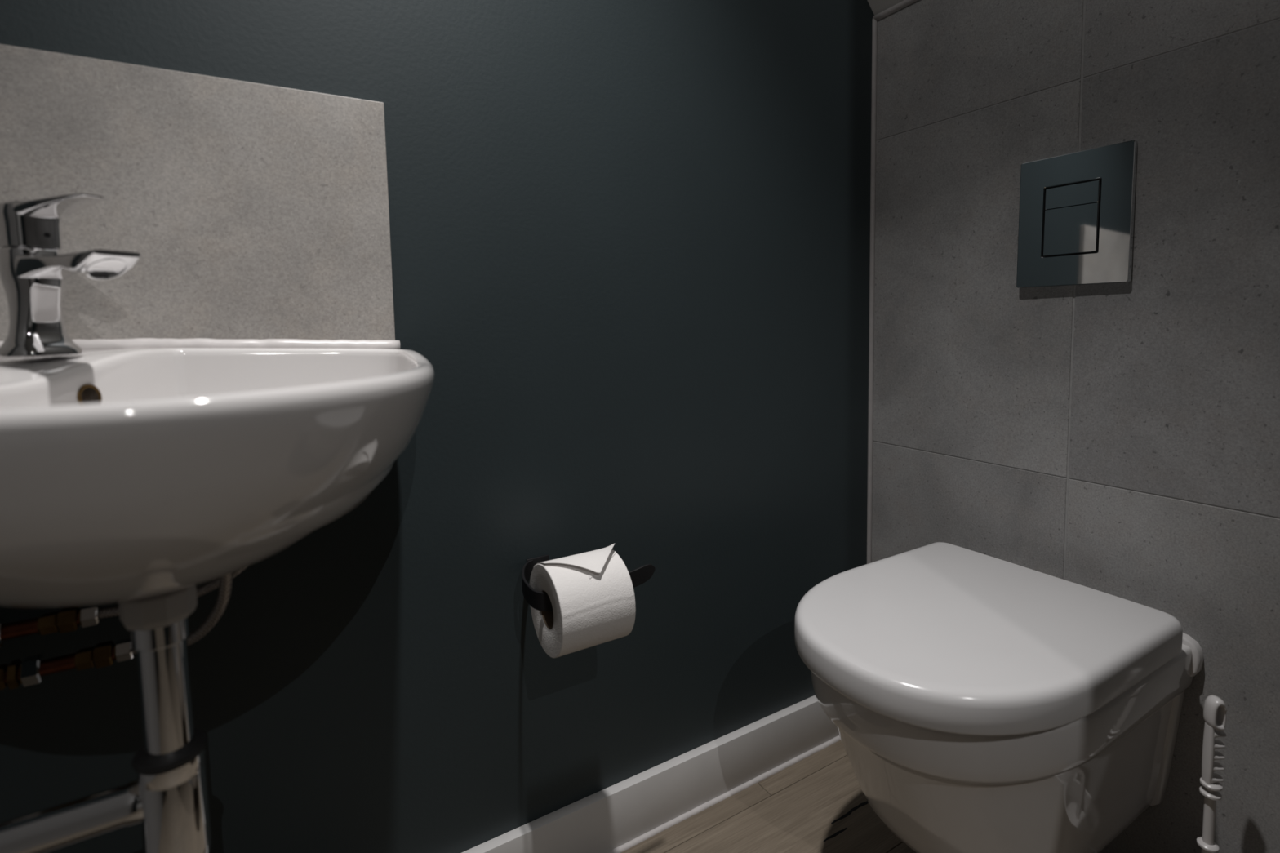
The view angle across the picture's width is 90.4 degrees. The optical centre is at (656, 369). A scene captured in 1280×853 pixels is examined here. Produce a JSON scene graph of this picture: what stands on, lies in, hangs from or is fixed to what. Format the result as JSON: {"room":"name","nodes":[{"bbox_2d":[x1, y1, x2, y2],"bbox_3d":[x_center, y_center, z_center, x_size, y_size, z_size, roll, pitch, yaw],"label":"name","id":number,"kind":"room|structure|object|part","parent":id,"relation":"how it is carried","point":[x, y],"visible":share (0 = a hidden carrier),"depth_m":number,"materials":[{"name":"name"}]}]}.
{"room":"bathroom","nodes":[
{"label":"bathroom","id":0,"kind":"room"},
{"bbox_2d":[0,0,874,852],"bbox_3d":[-0.297,-0.443,0.883,1.870,2.450,0.120,-4,5,-31],"label":"wall","id":1,"kind":"structure","parent":0,"point":[629,240],"depth_m":0.92,"materials":[{"name":"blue paint"}]},
{"bbox_2d":[0,604,101,647],"bbox_3d":[-0.766,0.256,0.532,0.464,0.023,0.066,-4,5,-31],"label":"supply pipe","id":2,"kind":"object","parent":1,"relation":"attached to","point":[69,619],"visible":0.98,"depth_m":0.61,"materials":[{"name":"orange metal"}]},
{"bbox_2d":[97,566,247,618],"bbox_3d":[-0.487,0.205,0.652,0.152,0.083,0.015,-2,5,-12],"label":"hose","id":3,"kind":"object","parent":2,"relation":"attached to","point":[111,611],"visible":0.26,"depth_m":0.66,"materials":[{"name":"metal"}]},
{"bbox_2d":[0,637,134,689],"bbox_3d":[-0.745,0.298,0.548,0.464,0.023,0.066,-4,5,-31],"label":"supply pipe","id":4,"kind":"object","parent":1,"relation":"attached to","point":[33,669],"visible":0.97,"depth_m":0.62,"materials":[{"name":"orange metal"}]},
{"bbox_2d":[132,572,233,653],"bbox_3d":[-0.479,0.234,0.645,0.124,0.119,0.026,0,5,10],"label":"hose","id":5,"kind":"object","parent":4,"relation":"attached to","point":[226,581],"visible":0.47,"depth_m":0.64,"materials":[{"name":"metal"}]},
{"bbox_2d":[0,44,395,341],"bbox_3d":[-0.572,-0.165,0.654,0.553,0.300,0.012,-4,5,-31],"label":"backsplash","id":6,"kind":"structure","parent":1,"relation":"attached to","point":[249,210],"depth_m":0.69,"materials":[{"name":"grey stone"}]},
{"bbox_2d":[0,337,399,349],"bbox_3d":[-0.540,-0.021,0.679,0.498,0.028,0.018,-4,5,-31],"label":"trim","id":7,"kind":"structure","parent":1,"relation":"attached to","point":[99,344],"depth_m":0.71,"materials":[{"name":"white plastic"}]},
{"bbox_2d":[0,347,434,608],"bbox_3d":[-0.420,0.079,0.525,0.486,0.184,0.420,-4,5,-31],"label":"basin","id":8,"kind":"object","parent":1,"relation":"attached to","point":[132,473],"visible":1,"depth_m":0.41,"materials":[{"name":"white ceramic"}]},
{"bbox_2d":[0,193,140,356],"bbox_3d":[-0.515,-0.080,0.553,0.148,0.134,0.051,1,5,21],"label":"mixer tap","id":9,"kind":"object","parent":8,"relation":"on","point":[33,269],"visible":1,"depth_m":0.55,"materials":[{"name":"silver metal"}]},
{"bbox_3d":[-0.522,-0.139,0.550,0.112,0.015,0.035,1,5,21],"label":"lever","id":10,"kind":"part","parent":9,"relation":"part of","materials":[{"name":"silver metal"}]},
{"bbox_3d":[-0.502,-0.089,0.547,0.121,0.026,0.038,1,5,21],"label":"spout","id":11,"kind":"part","parent":9,"relation":"part of","materials":[{"name":"silver metal"}]},
{"bbox_2d":[0,585,211,852],"bbox_3d":[-0.556,0.304,0.418,0.425,0.242,0.050,-4,5,-31],"label":"trap","id":12,"kind":"object","parent":8,"relation":"attached to","point":[168,796],"visible":0.96,"depth_m":0.50,"materials":[{"name":"grey metal"}]},
{"bbox_2d":[521,555,654,611],"bbox_3d":[-0.109,0.289,0.902,0.172,0.032,0.128,-4,5,-31],"label":"toilet roll holder","id":13,"kind":"object","parent":1,"relation":"attached to","point":[540,601],"visible":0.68,"depth_m":0.88,"materials":[{"name":"black metal"}]},
{"bbox_2d":[529,542,635,657],"bbox_3d":[-0.100,0.299,0.837,0.101,0.127,0.115,-4,5,-31],"label":"toilet roll","id":14,"kind":"object","parent":13,"relation":"on","point":[591,593],"visible":0.99,"depth_m":0.80,"materials":[{"name":"white paper"}]},
{"bbox_2d":[462,695,840,852],"bbox_3d":[-0.293,0.736,0.885,1.749,0.098,0.018,-4,5,-31],"label":"baseboard","id":15,"kind":"structure","parent":1,"relation":"attached to","point":[608,819],"depth_m":1.07,"materials":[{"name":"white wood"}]},
{"bbox_2d":[866,17,877,564],"bbox_3d":[0.436,-0.022,1.290,0.010,1.327,0.011,-4,5,-31],"label":"trim","id":16,"kind":"structure","parent":1,"relation":"attached to","point":[874,29],"depth_m":1.27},
{"bbox_2d":[622,740,915,852],"bbox_3d":[0.096,0.858,0.262,1.750,0.061,1.500,-4,5,-31],"label":"floor","id":17,"kind":"structure","parent":0,"point":[817,803],"depth_m":1.07,"materials":[{"name":"brown wood"}]},
{"bbox_2d":[1196,695,1226,852],"bbox_3d":[0.686,0.588,0.790,0.096,0.377,0.096,-4,5,-31],"label":"toilet brush","id":18,"kind":"object","parent":17,"relation":"on","point":[1215,709],"visible":1,"depth_m":0.78,"materials":[{"name":"white plastic"}]},
{"bbox_3d":[0.686,0.600,0.791,0.013,0.183,0.012,-4,5,-31],"label":"rod","id":19,"kind":"part","parent":18,"relation":"part of","materials":[{"name":"white plastic"}]},
{"bbox_2d":[867,0,903,15],"bbox_3d":[0.099,-1.113,0.068,1.970,1.100,1.600,-4,5,-31],"label":"ceiling","id":20,"kind":"structure","parent":0,"point":[877,6],"depth_m":1.22,"materials":[{"name":"paint"}]},
{"bbox_2d":[871,0,1279,852],"bbox_3d":[0.881,0.055,0.689,0.120,1.450,1.500,-4,5,-31],"label":"wall","id":21,"kind":"structure","parent":0,"point":[1120,440],"depth_m":0.92,"materials":[{"name":"grey tile"}]},
{"bbox_2d":[872,0,918,20],"bbox_3d":[0.813,-0.641,0.610,0.012,0.011,1.480,-4,5,-31],"label":"trim","id":22,"kind":"structure","parent":21,"relation":"attached to","point":[904,3],"depth_m":1.20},
{"bbox_2d":[794,542,1204,852],"bbox_3d":[0.426,0.494,0.884,0.498,0.347,0.366,-4,5,-31],"label":"toilet","id":23,"kind":"object","parent":21,"relation":"attached to","point":[975,702],"visible":1,"depth_m":0.76,"materials":[{"name":"white ceramic"}]},
{"bbox_3d":[0.402,0.345,0.859,0.446,0.046,0.361,-4,5,-31],"label":"lid","id":24,"kind":"part","parent":23,"relation":"part of","materials":[{"name":"white plastic"}]},
{"bbox_2d":[1016,139,1137,288],"bbox_3d":[0.625,-0.225,0.954,0.012,0.196,0.156,-3,5,-32],"label":"flush plate","id":25,"kind":"object","parent":21,"relation":"attached to","point":[1077,211],"visible":1,"depth_m":0.94,"materials":[{"name":"silver mirror"}]}
]}

